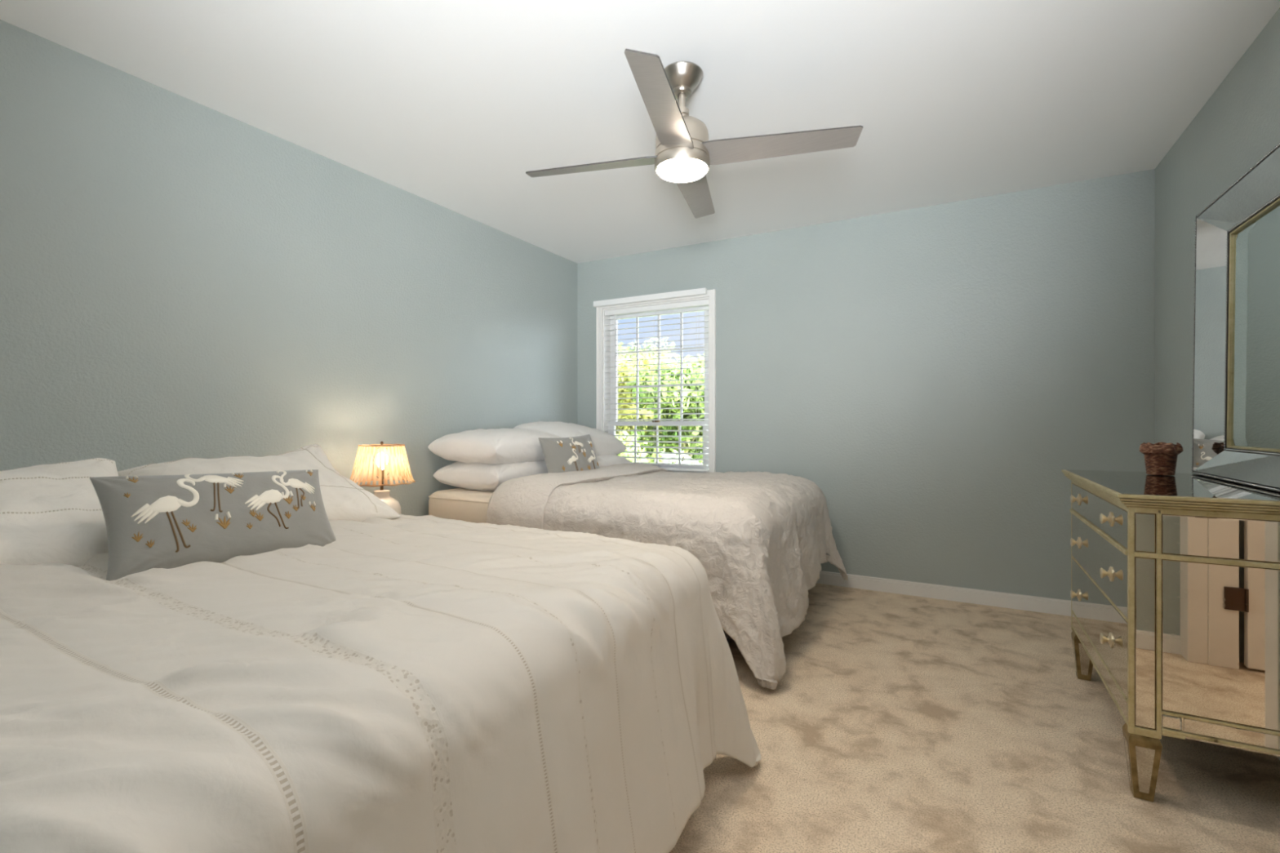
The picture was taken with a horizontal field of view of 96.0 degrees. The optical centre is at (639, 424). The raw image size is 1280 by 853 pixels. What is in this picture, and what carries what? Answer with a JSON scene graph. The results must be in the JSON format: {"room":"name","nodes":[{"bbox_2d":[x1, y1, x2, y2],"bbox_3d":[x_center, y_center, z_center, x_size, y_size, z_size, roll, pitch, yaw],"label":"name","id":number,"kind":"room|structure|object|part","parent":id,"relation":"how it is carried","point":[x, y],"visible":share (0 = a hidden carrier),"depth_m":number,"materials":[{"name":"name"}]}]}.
{"room":"bedroom","nodes":[
{"label":"bedroom","id":0,"kind":"room"},
{"bbox_2d":[0,19,577,516],"bbox_3d":[-1.909,-0.140,2.501,0.120,2.440,5.776,0,0,29],"label":"wall","id":1,"kind":"structure","parent":0,"point":[181,277],"depth_m":2.54,"materials":[{"name":"blue paint"}]},
{"bbox_2d":[0,0,1279,263],"bbox_3d":[0.363,-1.420,1.248,5.309,0.120,5.776,0,0,29],"label":"ceiling","id":2,"kind":"structure","parent":0,"point":[450,104],"depth_m":2.33,"materials":[{"name":"white paint"}]},
{"bbox_2d":[525,48,862,217],"bbox_3d":[0.164,-1.163,2.237,0.977,0.394,0.977,0,0,-30],"label":"ceiling fan","id":3,"kind":"object","parent":2,"relation":"hanging from","point":[684,153],"visible":1,"depth_m":2.15,"materials":[{"name":"silver metal"}]},
{"bbox_3d":[-0.188,-1.038,2.321,0.585,0.037,0.128,0,0,13],"label":"blade","id":4,"kind":"part","parent":3,"relation":"part of","materials":[{"name":"silver metal"}]},
{"bbox_3d":[0.080,-1.038,1.886,0.128,0.037,0.585,0,0,13],"label":"blade","id":5,"kind":"part","parent":3,"relation":"part of","materials":[{"name":"silver metal"}]},
{"bbox_2d":[657,158,706,182],"bbox_3d":[0.164,-0.980,2.237,0.191,0.028,0.191,0,0,29],"label":"diffuser","id":6,"kind":"object","parent":3,"relation":"attached to","point":[673,170],"depth_m":2.20,"materials":[{"name":"beige glass"}]},
{"bbox_3d":[0.247,-1.038,2.588,0.128,0.037,0.585,0,0,13],"label":"blade","id":7,"kind":"part","parent":3,"relation":"part of","materials":[{"name":"silver metal"}]},
{"bbox_3d":[0.514,-1.038,2.153,0.585,0.037,0.128,0,0,13],"label":"blade","id":8,"kind":"part","parent":3,"relation":"part of","materials":[{"name":"silver metal"}]},
{"bbox_2d":[577,168,1155,600],"bbox_3d":[1.142,-0.140,4.036,3.740,2.440,0.140,0,0,29],"label":"wall","id":9,"kind":"structure","parent":0,"point":[936,371],"depth_m":3.55,"materials":[{"name":"blue paint"}]},
{"bbox_2d":[595,288,715,473],"bbox_3d":[0.135,-0.299,4.575,1.044,1.398,0.170,0,0,29],"label":"window","id":10,"kind":"structure","parent":9,"relation":"in","point":[601,321],"depth_m":4.61,"materials":[{"name":"white paint"}]},
{"bbox_2d":[593,287,708,471],"bbox_3d":[0.077,-0.325,4.540,0.991,1.366,0.119,0,0,29],"label":"window blind","id":11,"kind":"object","parent":10,"relation":"attached to","point":[699,291],"visible":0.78,"depth_m":4.50,"materials":[{"name":"white plastic"}]},
{"bbox_3d":[0.122,0.349,4.553,0.912,0.018,0.044,0,0,29],"label":"rail","id":12,"kind":"part","parent":11,"relation":"part of","materials":[{"name":"white plastic"}]},
{"bbox_3d":[0.137,0.174,4.603,0.905,0.388,0.030,0,0,29],"label":"sash","id":13,"kind":"part","parent":10,"relation":"part of","materials":[{"name":"white plastic"}]},
{"bbox_3d":[0.137,0.169,4.603,0.795,0.308,0.004,0,0,29],"label":"pane","id":14,"kind":"part","parent":10,"relation":"part of","materials":[{"name":"clear glass"}]},
{"bbox_3d":[0.152,-0.463,4.631,0.905,0.935,0.030,0,0,29],"label":"sash","id":15,"kind":"part","parent":10,"relation":"part of","materials":[{"name":"white plastic"}]},
{"bbox_3d":[0.152,-0.450,4.631,0.795,0.850,0.004,0,0,29],"label":"pane","id":16,"kind":"part","parent":10,"relation":"part of","materials":[{"name":"clear glass"}]},
{"bbox_2d":[816,570,1071,616],"bbox_3d":[1.104,1.037,3.968,3.740,0.086,0.016,0,0,29],"label":"baseboard","id":17,"kind":"structure","parent":9,"relation":"attached to","point":[1012,601],"depth_m":3.52,"materials":[{"name":"white paint"}]},
{"bbox_2d":[668,582,1279,852],"bbox_3d":[0.363,1.130,1.248,5.309,0.100,5.776,0,0,29],"label":"floor","id":18,"kind":"structure","parent":0,"point":[894,722],"depth_m":1.85,"materials":[{"name":"beige carpet"}]},
{"bbox_2d":[428,488,732,644],"bbox_3d":[-0.073,0.738,3.563,1.954,0.685,1.444,0,0,29],"label":"bed","id":19,"kind":"object","parent":18,"relation":"on","point":[456,504],"visible":0.13,"depth_m":3.28,"materials":[{"name":"white cotton fabric"}]},
{"bbox_3d":[-0.073,0.530,3.563,1.950,0.270,1.440,0,0,29],"label":"mattress","id":20,"kind":"part","parent":19,"relation":"part of","materials":[{"name":"beige fabric"}]},
{"bbox_2d":[433,460,547,491],"bbox_3d":[-0.852,0.308,3.633,0.520,0.208,0.680,0,0,29],"label":"pillow","id":21,"kind":"object","parent":19,"relation":"on","point":[473,476],"visible":0.51,"depth_m":3.37,"materials":[{"name":"white fabric"}]},
{"bbox_2d":[427,428,560,464],"bbox_3d":[-0.861,0.143,3.638,0.544,0.245,0.720,1,1,29],"label":"pillow","id":22,"kind":"object","parent":21,"relation":"on","point":[491,446],"visible":0.85,"depth_m":3.38,"materials":[{"name":"white fabric"}]},
{"bbox_2d":[538,434,599,472],"bbox_3d":[-0.423,0.230,3.619,0.174,0.326,0.489,0,0,34],"label":"cushion","id":23,"kind":"object","parent":19,"relation":"on","point":[561,455],"visible":0.76,"depth_m":3.53,"materials":[{"name":"grey fabric"}]},
{"bbox_2d":[595,454,631,466],"bbox_3d":[-0.464,0.308,4.253,0.540,0.211,0.700,0,0,29],"label":"pillow","id":24,"kind":"object","parent":19,"relation":"on","point":[602,460],"visible":0.06,"depth_m":4.21,"materials":[{"name":"white fabric"}]},
{"bbox_2d":[513,421,626,455],"bbox_3d":[-0.509,0.118,4.255,0.531,0.280,0.725,0,0,29],"label":"pillow","id":25,"kind":"object","parent":24,"relation":"on","point":[604,443],"visible":0.56,"depth_m":4.10,"materials":[{"name":"white fabric"}]},
{"bbox_2d":[486,462,848,689],"bbox_3d":[0.237,0.671,3.361,1.612,0.781,1.632,0,0,29],"label":"duvet","id":26,"kind":"object","parent":19,"relation":"on","point":[761,540],"visible":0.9,"depth_m":2.71,"materials":[{"name":"fabric"}]},
{"bbox_3d":[-0.082,0.908,3.568,1.870,0.063,1.380,0,0,29],"label":"frame","id":27,"kind":"part","parent":19,"relation":"part of","materials":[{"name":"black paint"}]},
{"bbox_2d":[1061,469,1279,801],"bbox_3d":[1.836,0.638,1.968,0.512,0.879,1.018,0,0,29],"label":"dresser","id":28,"kind":"object","parent":18,"relation":"on","point":[1175,593],"visible":0.99,"depth_m":1.62,"materials":[{"name":"metal"}]},
{"bbox_3d":[1.767,0.692,2.337,0.028,0.047,0.047,0,0,29],"label":"knob","id":29,"kind":"part","parent":28,"relation":"part of","materials":[{"name":"beige"}]},
{"bbox_3d":[1.767,0.480,2.337,0.028,0.047,0.047,0,0,29],"label":"knob","id":30,"kind":"part","parent":28,"relation":"part of","materials":[{"name":"beige"}]},
{"bbox_3d":[1.767,0.305,2.337,0.028,0.047,0.047,0,0,29],"label":"knob","id":31,"kind":"part","parent":28,"relation":"part of","materials":[{"name":"beige"}]},
{"bbox_2d":[1071,638,1089,675],"bbox_3d":[1.860,0.989,2.440,0.033,0.134,0.083,0,0,-16],"label":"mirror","id":32,"kind":"object","parent":28,"relation":"attached to","point":[1082,660],"depth_m":2.43,"materials":[{"name":"glass"}]},
{"bbox_3d":[1.883,0.983,2.447,0.074,0.190,0.074,0,0,29],"label":"leg","id":33,"kind":"part","parent":28,"relation":"part of","materials":[{"name":"gold metal"}]},
{"bbox_3d":[1.642,0.688,2.075,0.010,0.222,0.926,0,0,29],"label":"drawer","id":34,"kind":"part","parent":28,"relation":"part of","materials":[{"name":"metal"}]},
{"bbox_3d":[1.642,0.474,2.075,0.010,0.184,0.926,0,0,29],"label":"drawer","id":35,"kind":"part","parent":28,"relation":"part of","materials":[{"name":"metal"}]},
{"bbox_3d":[1.642,0.310,2.075,0.010,0.108,0.926,0,0,29],"label":"drawer","id":36,"kind":"part","parent":28,"relation":"part of","materials":[{"name":"metal"}]},
{"bbox_2d":[1072,613,1127,719],"bbox_3d":[1.643,0.837,2.075,0.008,0.050,0.926,0,0,29],"label":"mirror","id":37,"kind":"object","parent":28,"relation":"attached to","point":[1113,688],"depth_m":1.96,"materials":[{"name":"glass"}]},
{"bbox_3d":[1.499,0.692,1.851,0.028,0.047,0.047,0,0,29],"label":"knob","id":38,"kind":"part","parent":28,"relation":"part of","materials":[{"name":"beige"}]},
{"bbox_3d":[1.499,0.480,1.851,0.028,0.047,0.047,0,0,29],"label":"knob","id":39,"kind":"part","parent":28,"relation":"part of","materials":[{"name":"beige"}]},
{"bbox_3d":[1.499,0.305,1.851,0.028,0.047,0.047,0,0,29],"label":"knob","id":40,"kind":"part","parent":28,"relation":"part of","materials":[{"name":"beige"}]},
{"bbox_2d":[1123,734,1155,793],"bbox_3d":[1.433,0.989,1.666,0.033,0.134,0.083,0,0,-16],"label":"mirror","id":41,"kind":"object","parent":28,"relation":"attached to","point":[1140,756],"depth_m":1.65,"materials":[{"name":"glass"}]},
{"bbox_3d":[1.457,0.983,1.673,0.074,0.190,0.074,0,0,29],"label":"leg","id":42,"kind":"part","parent":28,"relation":"part of","materials":[{"name":"gold metal"}]},
{"bbox_3d":[1.443,0.624,1.646,0.043,0.483,0.005,0,0,29],"label":"mirror panel","id":43,"kind":"part","parent":28,"relation":"part of","materials":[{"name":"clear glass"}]},
{"bbox_3d":[1.443,0.310,1.646,0.043,0.108,0.005,0,0,29],"label":"mirror panel","id":44,"kind":"part","parent":28,"relation":"part of","materials":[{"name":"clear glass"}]},
{"bbox_2d":[1139,441,1182,475],"bbox_3d":[2.021,0.134,2.239,0.126,0.126,0.126,0,0,29],"label":"woven basket","id":45,"kind":"object","parent":28,"relation":"on","point":[1161,457],"visible":1,"depth_m":2.20,"materials":[{"name":"brown wicker"}]},
{"bbox_3d":[1.494,0.838,1.618,0.042,0.037,0.005,0,0,29],"label":"mirror panel","id":46,"kind":"part","parent":28,"relation":"part of","materials":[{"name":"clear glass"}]},
{"bbox_2d":[1065,469,1279,501],"bbox_3d":[1.839,0.201,1.966,0.496,0.005,0.994,0,0,29],"label":"mirror","id":47,"kind":"object","parent":28,"relation":"on","point":[1119,485],"depth_m":1.80,"materials":[{"name":"glass"}]},
{"bbox_3d":[1.623,0.595,1.547,0.337,0.424,0.005,0,0,29],"label":"mirror panel","id":48,"kind":"part","parent":28,"relation":"part of","materials":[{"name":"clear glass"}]},
{"bbox_3d":[1.623,0.310,1.547,0.337,0.108,0.005,0,0,29],"label":"mirror panel","id":49,"kind":"part","parent":28,"relation":"part of","materials":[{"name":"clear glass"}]},
{"bbox_3d":[1.620,0.838,1.548,0.238,0.037,0.005,0,0,29],"label":"mirror panel","id":50,"kind":"part","parent":28,"relation":"part of","materials":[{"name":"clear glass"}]},
{"bbox_2d":[1191,142,1279,492],"bbox_3d":[2.010,-0.313,1.861,0.092,1.020,0.920,1,0,29],"label":"framed mirror","id":51,"kind":"object","parent":28,"relation":"on","point":[1236,406],"visible":1,"depth_m":2.05,"materials":[{"name":"silver mirror"}]},
{"bbox_3d":[2.037,-0.313,1.846,0.013,0.804,0.704,1,0,29],"label":"gilt frame","id":52,"kind":"part","parent":51,"relation":"part of","materials":[{"name":"gold metal"}]},
{"bbox_2d":[1231,203,1279,449],"bbox_3d":[2.041,-0.313,1.844,0.005,0.788,0.688,1,0,29],"label":"mirror glass","id":53,"kind":"object","parent":51,"relation":"attached to","point":[1255,240],"depth_m":1.97,"materials":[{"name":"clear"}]},
{"bbox_3d":[-1.278,0.823,3.017,0.477,0.515,0.390,0,0,29],"label":"nightstand","id":54,"kind":"object","parent":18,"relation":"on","visible":0},
{"bbox_2d":[350,441,415,514],"bbox_3d":[-1.313,0.326,2.930,0.319,0.478,0.319,0,0,29],"label":"table lamp","id":55,"kind":"object","parent":54,"relation":"on","point":[389,464],"visible":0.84,"depth_m":2.88,"materials":[{"name":"beige fabric"}]},
{"bbox_3d":[-1.313,0.283,2.930,0.032,0.106,0.032,0,0,29],"label":"stem","id":56,"kind":"part","parent":55,"relation":"part of","materials":[{"name":"brown metal"}]},
{"bbox_3d":[-1.313,0.203,2.930,0.312,0.190,0.312,0,0,29],"label":"lamp shade","id":57,"kind":"part","parent":55,"relation":"part of","materials":[{"name":"beige fabric"}]},
{"bbox_3d":[-1.313,0.188,2.930,0.062,0.085,0.062,0,0,29],"label":"bulb","id":58,"kind":"part","parent":55,"relation":"part of","materials":[{"name":"beige glass"}]},
{"bbox_3d":[-1.123,0.752,1.618,2.014,0.655,1.464,0,0,29],"label":"bed","id":59,"kind":"object","parent":18,"relation":"on","visible":0,"materials":[{"name":"white cotton fabric"}]},
{"bbox_2d":[0,513,760,852],"bbox_3d":[-0.946,0.693,1.562,2.088,0.766,1.819,0,0,29],"label":"duvet","id":60,"kind":"object","parent":59,"relation":"on","point":[405,683],"visible":0.88,"depth_m":0.99,"materials":[{"name":"fabric"}]},
{"bbox_2d":[0,457,118,566],"bbox_3d":[-1.729,0.263,1.421,0.569,0.308,0.860,0,0,29],"label":"pillow sham","id":61,"kind":"object","parent":60,"relation":"on","point":[53,513],"visible":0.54,"depth_m":1.49,"materials":[{"name":"white fabric"}]},
{"bbox_2d":[89,469,335,580],"bbox_3d":[-1.159,0.267,1.627,0.206,0.270,0.566,0,0,35],"label":"cushion","id":62,"kind":"object","parent":60,"relation":"on","point":[167,522],"visible":0.84,"depth_m":1.53,"materials":[{"name":"grey fabric"}]},
{"bbox_2d":[117,444,400,521],"bbox_3d":[-1.361,0.249,2.109,0.565,0.324,0.700,0,0,29],"label":"pillow sham","id":63,"kind":"object","parent":60,"relation":"on","point":[343,499],"visible":0.42,"depth_m":2.14,"materials":[{"name":"white fabric"}]},
{"bbox_2d":[1155,8,1279,473],"bbox_3d":[2.024,-0.140,1.639,0.120,2.440,3.486,0,0,29],"label":"wall","id":64,"kind":"structure","parent":0,"point":[1238,125],"depth_m":2.61,"materials":[{"name":"blue paint"}]}
]}

